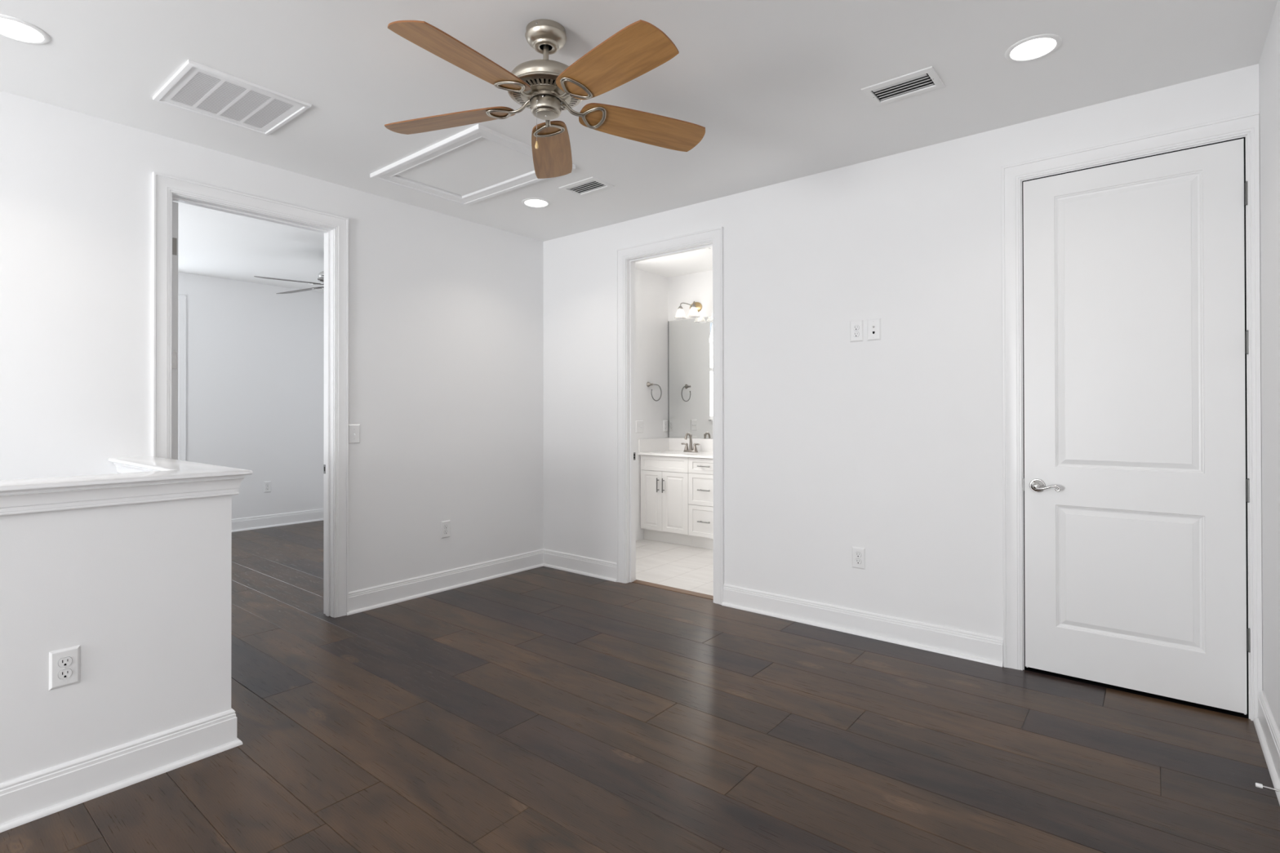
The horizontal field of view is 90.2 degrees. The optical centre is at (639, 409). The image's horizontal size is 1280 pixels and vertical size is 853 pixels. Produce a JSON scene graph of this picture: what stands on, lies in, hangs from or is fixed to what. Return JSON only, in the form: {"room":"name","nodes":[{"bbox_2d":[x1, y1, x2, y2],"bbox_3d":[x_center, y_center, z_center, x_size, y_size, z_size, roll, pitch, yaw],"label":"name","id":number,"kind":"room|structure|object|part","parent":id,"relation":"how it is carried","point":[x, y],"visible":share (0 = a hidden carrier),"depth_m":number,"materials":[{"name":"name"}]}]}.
{"room":"upstairs loft landing","nodes":[
{"label":"upstairs loft landing","id":0,"kind":"room"},
{"bbox_2d":[0,495,231,783],"bbox_3d":[-3.874,0.798,0.632,1.235,1.100,5.745,0,0,39],"label":"wall","id":1,"kind":"structure","parent":0,"point":[144,590],"depth_m":2.19,"materials":[{"name":"white paint"}]},
{"bbox_2d":[48,645,79,690],"bbox_3d":[-1.891,0.849,2.096,0.008,0.124,0.077,0,0,39],"label":"wall outlet","id":2,"kind":"object","parent":1,"relation":"attached to","point":[64,664],"visible":1,"depth_m":2.09,"materials":[{"name":"white plastic"}]},
{"bbox_2d":[57,656,72,667],"bbox_3d":[-1.889,0.829,2.095,0.001,0.030,0.036,0,0,39],"label":"receptacle","id":3,"kind":"object","parent":2,"relation":"attached to","point":[63,661],"depth_m":2.09,"materials":[{"name":"white plastic"}]},
{"bbox_2d":[57,668,72,679],"bbox_3d":[-1.888,0.868,2.094,0.002,0.030,0.036,0,0,39],"label":"receptacle","id":4,"kind":"object","parent":2,"relation":"attached to","point":[63,673],"depth_m":2.09,"materials":[{"name":"white plastic"}]},
{"bbox_2d":[0,707,242,832],"bbox_3d":[-3.840,1.228,0.623,1.235,0.138,5.775,0,0,39],"label":"baseboard","id":5,"kind":"structure","parent":1,"relation":"attached to","point":[33,797],"depth_m":2.18,"materials":[{"name":"white paint"}]},
{"bbox_2d":[0,475,244,515],"bbox_3d":[-3.850,0.287,0.637,1.270,0.077,5.780,0,0,39],"label":"trim","id":6,"kind":"structure","parent":1,"relation":"attached to","point":[40,500],"depth_m":2.18,"materials":[{"name":"white paint"}]},
{"bbox_2d":[0,456,253,492],"bbox_3d":[-3.836,0.239,0.638,1.290,0.018,5.800,0,0,39],"label":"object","id":7,"kind":"structure","parent":1,"relation":"on","point":[166,468],"depth_m":2.30,"materials":[{"name":"white paint"}]},
{"bbox_2d":[113,462,156,473],"bbox_3d":[-3.949,0.287,0.646,1.105,0.077,5.670,0,0,39],"label":"trim","id":8,"kind":"structure","parent":1,"relation":"attached to","point":[121,468],"depth_m":3.02,"materials":[{"name":"white paint"}]},
{"bbox_2d":[177,271,324,519],"bbox_3d":[-4.798,-0.019,6.578,0.130,2.790,3.430,0,0,39],"label":"wall","id":9,"kind":"structure","parent":0,"point":[255,353],"depth_m":7.12,"materials":[{"name":"white paint"}]},
{"bbox_2d":[177,294,186,461],"bbox_3d":[-5.045,-0.186,6.213,0.125,1.996,1.026,0,0,39],"label":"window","id":10,"kind":"structure","parent":9,"relation":"in","point":[181,298],"depth_m":6.56,"materials":[{"name":"white paint"}]},
{"bbox_2d":[263,480,271,493],"bbox_3d":[-4.204,0.872,7.196,0.008,0.124,0.077,0,0,39],"label":"wall outlet","id":11,"kind":"object","parent":9,"relation":"attached to","point":[267,485],"visible":1,"depth_m":7.19,"materials":[{"name":"white plastic"}]},
{"bbox_2d":[231,508,324,532],"bbox_3d":[-2.836,1.251,5.998,3.640,0.138,1.600,0,0,39],"label":"baseboard","id":12,"kind":"structure","parent":9,"relation":"attached to","point":[314,515],"depth_m":7.26,"materials":[{"name":"white paint"}]},
{"bbox_3d":[-2.836,1.310,5.989,3.622,0.020,1.585,0,0,39],"label":"shoe molding","id":13,"kind":"part","parent":12,"relation":"part of","materials":[{"name":"white paint"}]},
{"bbox_2d":[0,90,668,591],"bbox_3d":[-3.018,1.236,2.802,0.165,5.340,10.460,0,0,39],"label":"wall","id":14,"kind":"structure","parent":0,"point":[446,312],"depth_m":4.19,"materials":[{"name":"white paint"}]},
{"bbox_2d":[151,171,348,617],"bbox_3d":[-2.543,0.043,3.968,0.928,2.535,1.023,0,0,39],"label":"door frame","id":15,"kind":"structure","parent":14,"relation":"in","point":[166,188],"depth_m":3.89,"materials":[{"name":"white paint"}]},
{"bbox_3d":[-2.838,0.082,3.713,0.789,2.424,0.035,0,0,39],"label":"panel","id":16,"kind":"part","parent":15,"relation":"part of","materials":[{"name":"white paint"}]},
{"bbox_2d":[348,424,359,444],"bbox_3d":[-1.843,0.156,4.117,0.018,0.124,0.080,0,0,39],"label":"light switch","id":17,"kind":"object","parent":14,"relation":"attached to","point":[353,429],"visible":1,"depth_m":4.12,"materials":[{"name":"white plastic"}]},
{"bbox_2d":[440,520,450,538],"bbox_3d":[-1.415,0.872,4.650,0.008,0.124,0.077,0,0,39],"label":"wall outlet","id":18,"kind":"object","parent":14,"relation":"attached to","point":[445,525],"visible":1,"depth_m":4.65,"materials":[{"name":"white plastic"}]},
{"bbox_2d":[346,548,616,615],"bbox_3d":[-1.024,1.241,4.470,0.840,0.138,1.700,0,0,39],"label":"baseboard","id":19,"kind":"structure","parent":14,"relation":"attached to","point":[380,596],"depth_m":4.82,"materials":[{"name":"white paint"}]},
{"bbox_2d":[635,420,643,432],"bbox_3d":[0.001,0.172,6.454,0.018,0.124,0.118,0,0,39],"label":"light switch","id":20,"kind":"object","parent":14,"relation":"attached to","point":[639,424],"visible":1,"depth_m":6.45,"materials":[{"name":"white plastic"}]},
{"bbox_2d":[646,382,662,400],"bbox_3d":[0.151,-0.187,6.609,0.060,0.197,0.189,0,0,39],"label":"towel ring","id":21,"kind":"object","parent":14,"relation":"attached to","point":[648,384],"visible":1,"depth_m":6.56,"materials":[{"name":"silver metal"}]},
{"bbox_2d":[662,420,667,431],"bbox_3d":[0.274,0.173,6.800,0.008,0.124,0.077,0,0,39],"label":"wall outlet","id":22,"kind":"object","parent":14,"relation":"attached to","point":[664,422],"visible":1,"depth_m":6.79,"materials":[{"name":"white plastic"}]},
{"bbox_2d":[0,0,1277,293],"bbox_3d":[-2.682,-1.495,2.624,8.403,0.120,10.590,0,0,39],"label":"ceiling","id":23,"kind":"structure","parent":0,"point":[775,86],"depth_m":2.73,"materials":[{"name":"white paint"}]},
{"bbox_2d":[0,13,50,44],"bbox_3d":[-2.358,-1.434,2.406,0.195,0.006,0.195,0,0,39],"label":"recessed light","id":24,"kind":"object","parent":23,"relation":"in","point":[11,28],"visible":1,"depth_m":2.42,"materials":[{"name":"white paint"}]},
{"bbox_2d":[152,59,311,135],"bbox_3d":[-1.890,-1.427,2.960,0.498,0.015,0.490,0,0,39],"label":"ceiling vent","id":25,"kind":"object","parent":23,"relation":"in","point":[196,87],"visible":1,"depth_m":2.93,"materials":[{"name":"white metal"}]},
{"bbox_2d":[253,271,324,293],"bbox_3d":[-2.842,-1.256,5.866,1.227,0.329,1.276,0,0,21],"label":"ceiling fan","id":26,"kind":"object","parent":23,"relation":"hanging from","point":[321,275],"visible":0.25,"depth_m":5.74,"materials":[{"name":"silver metal"}]},
{"bbox_3d":[-3.048,-1.122,5.537,0.173,0.059,0.526,0,0,39],"label":"blade","id":27,"kind":"part","parent":26,"relation":"part of","materials":[{"name":"grey"}]},
{"bbox_3d":[-3.170,-1.120,5.989,0.526,0.059,0.173,0,0,21],"label":"blade","id":28,"kind":"part","parent":26,"relation":"part of","materials":[{"name":"grey"}]},
{"bbox_2d":[369,124,575,205],"bbox_3d":[-1.008,-1.429,3.800,1.064,0.042,0.687,0,0,39],"label":"attic hatch","id":29,"kind":"object","parent":23,"relation":"attached to","point":[478,157],"visible":0.9,"depth_m":3.77,"materials":[{"name":"white paint"}]},
{"bbox_3d":[-1.005,-1.441,3.797,0.862,0.018,0.492,0,0,39],"label":"hatch panel","id":30,"kind":"part","parent":29,"relation":"part of","materials":[{"name":"white paint"}]},
{"bbox_2d":[521,198,550,207],"bbox_3d":[-0.718,-1.427,4.404,0.195,0.006,0.195,0,0,39],"label":"recessed light","id":31,"kind":"object","parent":23,"relation":"in","point":[531,202],"visible":1,"depth_m":4.40,"materials":[{"name":"white paint"}]},
{"bbox_2d":[384,18,705,178],"bbox_3d":[-0.361,-1.204,2.389,1.266,0.472,1.259,0,0,39],"label":"ceiling fan","id":32,"kind":"object","parent":23,"relation":"hanging from","point":[548,87],"visible":1,"depth_m":2.36,"materials":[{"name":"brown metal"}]},
{"bbox_3d":[-0.745,-1.139,2.514,0.526,0.059,0.173,0,0,13],"label":"blade","id":33,"kind":"part","parent":32,"relation":"part of","materials":[{"name":"brown wood"}]},
{"bbox_3d":[-0.564,-1.141,2.082,0.173,0.059,0.526,0,0,31],"label":"blade","id":34,"kind":"part","parent":32,"relation":"part of","materials":[{"name":"brown wood"}]},
{"bbox_3d":[-0.458,-1.163,2.446,0.095,0.046,0.034,0,0,13],"label":"iron arm","id":35,"kind":"part","parent":32,"relation":"part of","materials":[{"name":"silver metal"}]},
{"bbox_3d":[-0.411,-1.163,2.334,0.034,0.046,0.095,0,0,31],"label":"iron arm","id":36,"kind":"part","parent":32,"relation":"part of","materials":[{"name":"silver metal"}]},
{"bbox_3d":[-0.383,-1.070,2.366,0.002,0.149,0.002,0,0,39],"label":"pull chain","id":37,"kind":"part","parent":32,"relation":"part of","materials":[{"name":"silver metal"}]},
{"bbox_2d":[539,44,552,50],"bbox_3d":[-0.357,-1.386,2.424,0.048,0.017,0.048,0,0,39],"label":"socket","id":38,"kind":"object","parent":32,"relation":"attached to","point":[542,47],"depth_m":2.43,"materials":[{"name":"black"}]},
{"bbox_3d":[-0.366,-1.163,2.526,0.034,0.046,0.095,0,0,-5],"label":"iron arm","id":39,"kind":"part","parent":32,"relation":"part of","materials":[{"name":"silver metal"}]},
{"bbox_3d":[-0.390,-1.138,2.819,0.173,0.059,0.526,0,0,-5],"label":"blade","id":40,"kind":"part","parent":32,"relation":"part of","materials":[{"name":"brown wood"}]},
{"bbox_3d":[-0.289,-1.163,2.344,0.034,0.046,0.095,0,0,-41],"label":"iron arm","id":41,"kind":"part","parent":32,"relation":"part of","materials":[{"name":"silver metal"}]},
{"bbox_3d":[-0.261,-1.163,2.463,0.095,0.046,0.034,0,0,-23],"label":"iron arm","id":42,"kind":"part","parent":32,"relation":"part of","materials":[{"name":"silver metal"}]},
{"bbox_3d":[-0.097,-1.141,2.121,0.173,0.059,0.526,0,0,-41],"label":"blade","id":43,"kind":"part","parent":32,"relation":"part of","materials":[{"name":"brown wood"}]},
{"bbox_3d":[0.010,-1.139,2.577,0.526,0.059,0.173,0,0,-23],"label":"blade","id":44,"kind":"part","parent":32,"relation":"part of","materials":[{"name":"brown wood"}]},
{"bbox_2d":[559,177,614,196],"bbox_3d":[-0.343,-1.458,4.093,0.300,0.067,0.206,0,0,39],"label":"ceiling vent","id":45,"kind":"object","parent":23,"relation":"in","point":[590,184],"visible":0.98,"depth_m":4.10,"materials":[{"name":"white metal"}]},
{"bbox_3d":[-0.372,-1.432,4.056,0.229,0.006,0.030,0,0,39],"label":"blade","id":46,"kind":"part","parent":45,"relation":"part of","materials":[{"name":"silver metal"}]},
{"bbox_3d":[-0.354,-1.435,4.079,0.229,0.012,0.020,0,0,39],"label":"blade","id":47,"kind":"part","parent":45,"relation":"part of","materials":[{"name":"silver metal"}]},
{"bbox_3d":[-0.338,-1.435,4.098,0.229,0.012,0.020,0,0,39],"label":"blade","id":48,"kind":"part","parent":45,"relation":"part of","materials":[{"name":"silver metal"}]},
{"bbox_3d":[-0.322,-1.435,4.117,0.229,0.012,0.020,0,0,39],"label":"blade","id":49,"kind":"part","parent":45,"relation":"part of","materials":[{"name":"silver metal"}]},
{"bbox_3d":[-0.307,-1.435,4.137,0.229,0.012,0.020,0,0,39],"label":"blade","id":50,"kind":"part","parent":45,"relation":"part of","materials":[{"name":"silver metal"}]},
{"bbox_2d":[680,248,711,253],"bbox_3d":[0.444,-1.453,5.652,0.300,0.067,0.206,0,0,39],"label":"ceiling vent","id":51,"kind":"object","parent":23,"relation":"in","point":[704,248],"visible":0.07,"depth_m":5.70,"materials":[{"name":"white metal"}]},
{"bbox_2d":[861,66,944,106],"bbox_3d":[1.172,-1.466,2.845,0.300,0.067,0.206,0,0,39],"label":"ceiling vent","id":52,"kind":"object","parent":23,"relation":"in","point":[926,77],"visible":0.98,"depth_m":2.85,"materials":[{"name":"white metal"}]},
{"bbox_3d":[1.143,-1.440,2.809,0.229,0.006,0.030,0,0,39],"label":"blade","id":53,"kind":"part","parent":52,"relation":"part of","materials":[{"name":"silver metal"}]},
{"bbox_3d":[1.161,-1.443,2.832,0.229,0.012,0.020,0,0,39],"label":"blade","id":54,"kind":"part","parent":52,"relation":"part of","materials":[{"name":"silver metal"}]},
{"bbox_3d":[1.177,-1.442,2.851,0.229,0.012,0.020,0,0,39],"label":"blade","id":55,"kind":"part","parent":52,"relation":"part of","materials":[{"name":"silver metal"}]},
{"bbox_3d":[1.192,-1.442,2.870,0.229,0.012,0.020,0,0,39],"label":"blade","id":56,"kind":"part","parent":52,"relation":"part of","materials":[{"name":"silver metal"}]},
{"bbox_3d":[1.208,-1.442,2.890,0.229,0.012,0.020,0,0,39],"label":"blade","id":57,"kind":"part","parent":52,"relation":"part of","materials":[{"name":"silver metal"}]},
{"bbox_2d":[1004,33,1062,62],"bbox_3d":[1.567,-1.439,2.543,0.195,0.006,0.195,0,0,39],"label":"recessed light","id":58,"kind":"object","parent":23,"relation":"in","point":[1037,46],"visible":1,"depth_m":2.54,"materials":[{"name":"white paint"}]},
{"bbox_2d":[0,520,1279,852],"bbox_3d":[-3.058,1.328,2.141,8.183,0.051,9.120,0,0,39],"label":"floor","id":59,"kind":"structure","parent":0,"point":[542,709],"depth_m":2.47,"materials":[{"name":"brown wood"}]},
{"bbox_2d":[635,538,713,595],"bbox_3d":[0.796,1.337,5.349,2.635,0.050,1.704,0,0,39],"label":"floor","id":60,"kind":"structure","parent":0,"point":[690,568],"depth_m":5.38,"materials":[{"name":"tile"}]},
{"bbox_2d":[640,454,692,546],"bbox_3d":[0.371,0.886,6.446,0.596,0.864,0.531,0,0,39],"label":"vanity cabinet","id":61,"kind":"object","parent":60,"relation":"on","point":[664,479],"visible":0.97,"depth_m":6.26,"materials":[{"name":"white paint"}]},
{"bbox_3d":[0.117,0.902,6.366,0.270,0.586,0.018,0,0,39],"label":"cabinet door","id":62,"kind":"part","parent":61,"relation":"part of","materials":[{"name":"white paint"}]},
{"bbox_3d":[0.237,0.531,6.270,0.581,0.148,0.018,0,0,39],"label":"false drawer","id":63,"kind":"part","parent":61,"relation":"part of","materials":[{"name":"white paint"}]},
{"bbox_2d":[637,437,712,458],"bbox_3d":[0.534,0.376,6.323,1.008,0.154,0.520,0,0,39],"label":"countertop","id":64,"kind":"structure","parent":61,"relation":"on","point":[667,446],"depth_m":6.54,"materials":[{"name":"white stone"}]},
{"bbox_2d":[680,432,699,452],"bbox_3d":[0.493,0.333,6.465,0.225,0.196,0.125,0,0,39],"label":"faucet","id":65,"kind":"object","parent":64,"relation":"on","point":[695,449],"visible":1,"depth_m":6.48,"materials":[{"name":"silver metal"}]},
{"bbox_3d":[0.476,0.378,6.526,0.048,0.075,0.048,0,0,39],"label":"handle","id":66,"kind":"part","parent":65,"relation":"part of","materials":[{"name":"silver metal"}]},
{"bbox_3d":[0.493,0.326,6.464,0.038,0.181,0.122,0,0,39],"label":"spout","id":67,"kind":"part","parent":65,"relation":"part of","materials":[{"name":"silver metal"}]},
{"bbox_3d":[0.516,0.421,6.493,0.160,0.020,0.052,0,0,39],"label":"plate","id":68,"kind":"part","parent":65,"relation":"part of","materials":[{"name":"silver metal"}]},
{"bbox_3d":[0.557,0.377,6.461,0.048,0.075,0.048,0,0,39],"label":"handle","id":69,"kind":"part","parent":65,"relation":"part of","materials":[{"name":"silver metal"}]},
{"bbox_3d":[0.344,0.901,6.182,0.307,0.586,0.018,0,0,39],"label":"cabinet door","id":70,"kind":"part","parent":61,"relation":"part of","materials":[{"name":"white paint"}]},
{"bbox_2d":[688,457,713,550],"bbox_3d":[0.757,0.884,6.133,0.396,0.864,0.531,0,0,39],"label":"vanity cabinet","id":71,"kind":"object","parent":60,"relation":"on","point":[700,469],"visible":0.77,"depth_m":6.00,"materials":[{"name":"white paint"}]},
{"bbox_3d":[0.616,1.048,5.962,0.386,0.290,0.018,0,0,39],"label":"drawer","id":72,"kind":"part","parent":71,"relation":"part of","materials":[{"name":"white paint"}]},
{"bbox_3d":[0.616,0.752,5.963,0.386,0.296,0.018,0,0,39],"label":"drawer","id":73,"kind":"part","parent":71,"relation":"part of","materials":[{"name":"white paint"}]},
{"bbox_3d":[0.616,0.528,5.964,0.386,0.144,0.018,0,0,39],"label":"drawer","id":74,"kind":"part","parent":71,"relation":"part of","materials":[{"name":"white paint"}]},
{"bbox_2d":[667,270,712,439],"bbox_3d":[1.370,-0.031,6.069,2.895,2.790,0.130,0,0,39],"label":"wall","id":75,"kind":"structure","parent":0,"point":[690,288],"depth_m":6.67,"materials":[{"name":"white paint"}]},
{"bbox_2d":[638,437,712,452],"bbox_3d":[0.535,0.365,6.325,1.008,0.132,0.516,0,0,39],"label":"backsplash","id":76,"kind":"structure","parent":75,"relation":"attached to","point":[667,443],"depth_m":6.62,"materials":[{"name":"white stone"}]},
{"bbox_2d":[678,301,702,315],"bbox_3d":[0.513,-1.026,6.518,0.295,0.186,0.251,0,0,39],"label":"vanity light","id":77,"kind":"object","parent":75,"relation":"attached to","point":[695,307],"visible":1,"depth_m":6.58,"materials":[{"name":"white glass"}]},
{"bbox_2d":[667,315,712,439],"bbox_3d":[0.881,-0.328,6.376,1.480,1.248,0.008,0,0,39],"label":"vanity mirror","id":78,"kind":"object","parent":75,"relation":"attached to","point":[690,340],"visible":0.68,"depth_m":6.65,"materials":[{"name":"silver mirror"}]},
{"bbox_2d":[542,63,1258,638],"bbox_3d":[0.913,-0.039,4.066,4.633,2.790,0.100,0,0,39],"label":"wall","id":79,"kind":"structure","parent":0,"point":[891,446],"depth_m":3.72,"materials":[{"name":"white paint"}]},
{"bbox_2d":[616,226,724,604],"bbox_3d":[0.230,0.042,4.618,0.941,2.535,0.145,0,0,39],"label":"door frame","id":80,"kind":"structure","parent":79,"relation":"in","point":[626,257],"depth_m":4.82,"materials":[{"name":"white paint"}]},
{"bbox_3d":[0.269,0.042,4.665,0.941,2.535,0.022,0,0,39],"label":"casing","id":81,"kind":"part","parent":80,"relation":"part of","materials":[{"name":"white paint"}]},
{"bbox_2d":[849,320,862,342],"bbox_3d":[1.261,-0.458,3.716,0.077,0.124,0.008,0,0,39],"label":"wall outlet","id":82,"kind":"object","parent":79,"relation":"attached to","point":[855,326],"visible":1,"depth_m":3.71,"materials":[{"name":"white plastic"}]},
{"bbox_2d":[853,324,859,330],"bbox_3d":[1.259,-0.478,3.714,0.036,0.030,0.002,0,0,39],"label":"receptacle","id":83,"kind":"object","parent":82,"relation":"attached to","point":[855,327],"depth_m":3.71,"materials":[{"name":"white plastic"}]},
{"bbox_2d":[853,331,859,337],"bbox_3d":[1.259,-0.439,3.714,0.036,0.030,0.002,0,0,39],"label":"receptacle","id":84,"kind":"object","parent":82,"relation":"attached to","point":[855,334],"depth_m":3.71,"materials":[{"name":"white plastic"}]},
{"bbox_2d":[852,546,865,569],"bbox_3d":[1.269,0.862,3.705,0.077,0.124,0.008,0,0,39],"label":"wall outlet","id":85,"kind":"object","parent":79,"relation":"attached to","point":[858,553],"visible":1,"depth_m":3.70,"materials":[{"name":"white plastic"}]},
{"bbox_2d":[855,551,861,557],"bbox_3d":[1.267,0.842,3.703,0.034,0.028,0.002,0,0,39],"label":"receptacle","id":86,"kind":"object","parent":85,"relation":"attached to","point":[858,554],"depth_m":3.70,"materials":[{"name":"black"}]},
{"bbox_2d":[855,558,861,564],"bbox_3d":[1.267,0.881,3.703,0.036,0.030,0.002,0,0,39],"label":"receptacle","id":87,"kind":"object","parent":85,"relation":"attached to","point":[858,561],"depth_m":3.70,"materials":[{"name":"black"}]},
{"bbox_2d":[721,583,1003,666],"bbox_3d":[1.197,1.235,3.749,1.650,0.138,0.030,0,0,39],"label":"baseboard","id":88,"kind":"structure","parent":79,"relation":"attached to","point":[978,647],"depth_m":3.64,"materials":[{"name":"white paint"}]},
{"bbox_2d":[866,318,880,341],"bbox_3d":[1.337,-0.459,3.650,0.077,0.124,0.015,0,0,39],"label":"cable plate","id":89,"kind":"object","parent":79,"relation":"attached to","point":[873,326],"visible":1,"depth_m":3.65,"materials":[{"name":"white plastic"}]},
{"bbox_2d":[1001,111,1262,720],"bbox_3d":[2.229,0.032,2.966,0.943,2.535,0.156,0,0,39],"label":"door","id":90,"kind":"structure","parent":79,"relation":"in","point":[1131,268],"depth_m":2.91,"materials":[{"name":"white paint"}]},
{"bbox_3d":[1.921,0.374,3.193,0.005,0.063,0.013,0,0,39],"label":"strike plate","id":91,"kind":"part","parent":90,"relation":"part of","materials":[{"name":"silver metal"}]},
{"bbox_3d":[1.954,0.375,3.138,0.068,0.068,0.034,0,0,39],"label":"handle","id":92,"kind":"part","parent":90,"relation":"part of","materials":[{"name":"silver metal"}]},
{"bbox_3d":[1.968,0.377,3.087,0.021,0.035,0.119,0,0,-43],"label":"lever","id":93,"kind":"part","parent":90,"relation":"part of","materials":[{"name":"silver metal"}]},
{"bbox_2d":[1258,0,1279,733],"bbox_3d":[-0.079,-0.059,-0.745,0.130,2.790,8.630,0,0,39],"label":"wall","id":94,"kind":"structure","parent":0,"point":[1269,61],"depth_m":2.42,"materials":[{"name":"white paint"}]},
{"bbox_2d":[1253,690,1279,804],"bbox_3d":[-0.105,1.217,-0.658,0.030,0.138,8.478,0,0,39],"label":"baseboard","id":95,"kind":"structure","parent":94,"relation":"attached to","point":[1266,728],"depth_m":2.37,"materials":[{"name":"white paint"}]},
{"bbox_2d":[1255,782,1279,791],"bbox_3d":[2.070,1.244,2.092,0.073,0.022,0.022,0,0,39],"label":"door stop","id":96,"kind":"object","parent":94,"relation":"attached to","point":[1257,784],"visible":1,"depth_m":2.10,"materials":[{"name":"grey metal"}]},
{"bbox_3d":[2.075,1.244,2.088,0.060,0.022,0.022,0,0,39],"label":"rod","id":97,"kind":"part","parent":96,"relation":"part of","materials":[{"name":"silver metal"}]},
{"bbox_3d":[0.253,1.341,4.638,0.765,0.038,0.082,0,0,39],"label":"floor","id":98,"kind":"structure","parent":0,"visible":0},
{"bbox_2d":[631,579,713,599],"bbox_3d":[0.254,1.314,4.639,0.763,0.014,0.074,0,0,39],"label":"threshold","id":99,"kind":"object","parent":98,"relation":"on","point":[640,582],"visible":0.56,"depth_m":4.63,"materials":[{"name":"brown wood"}]}
]}

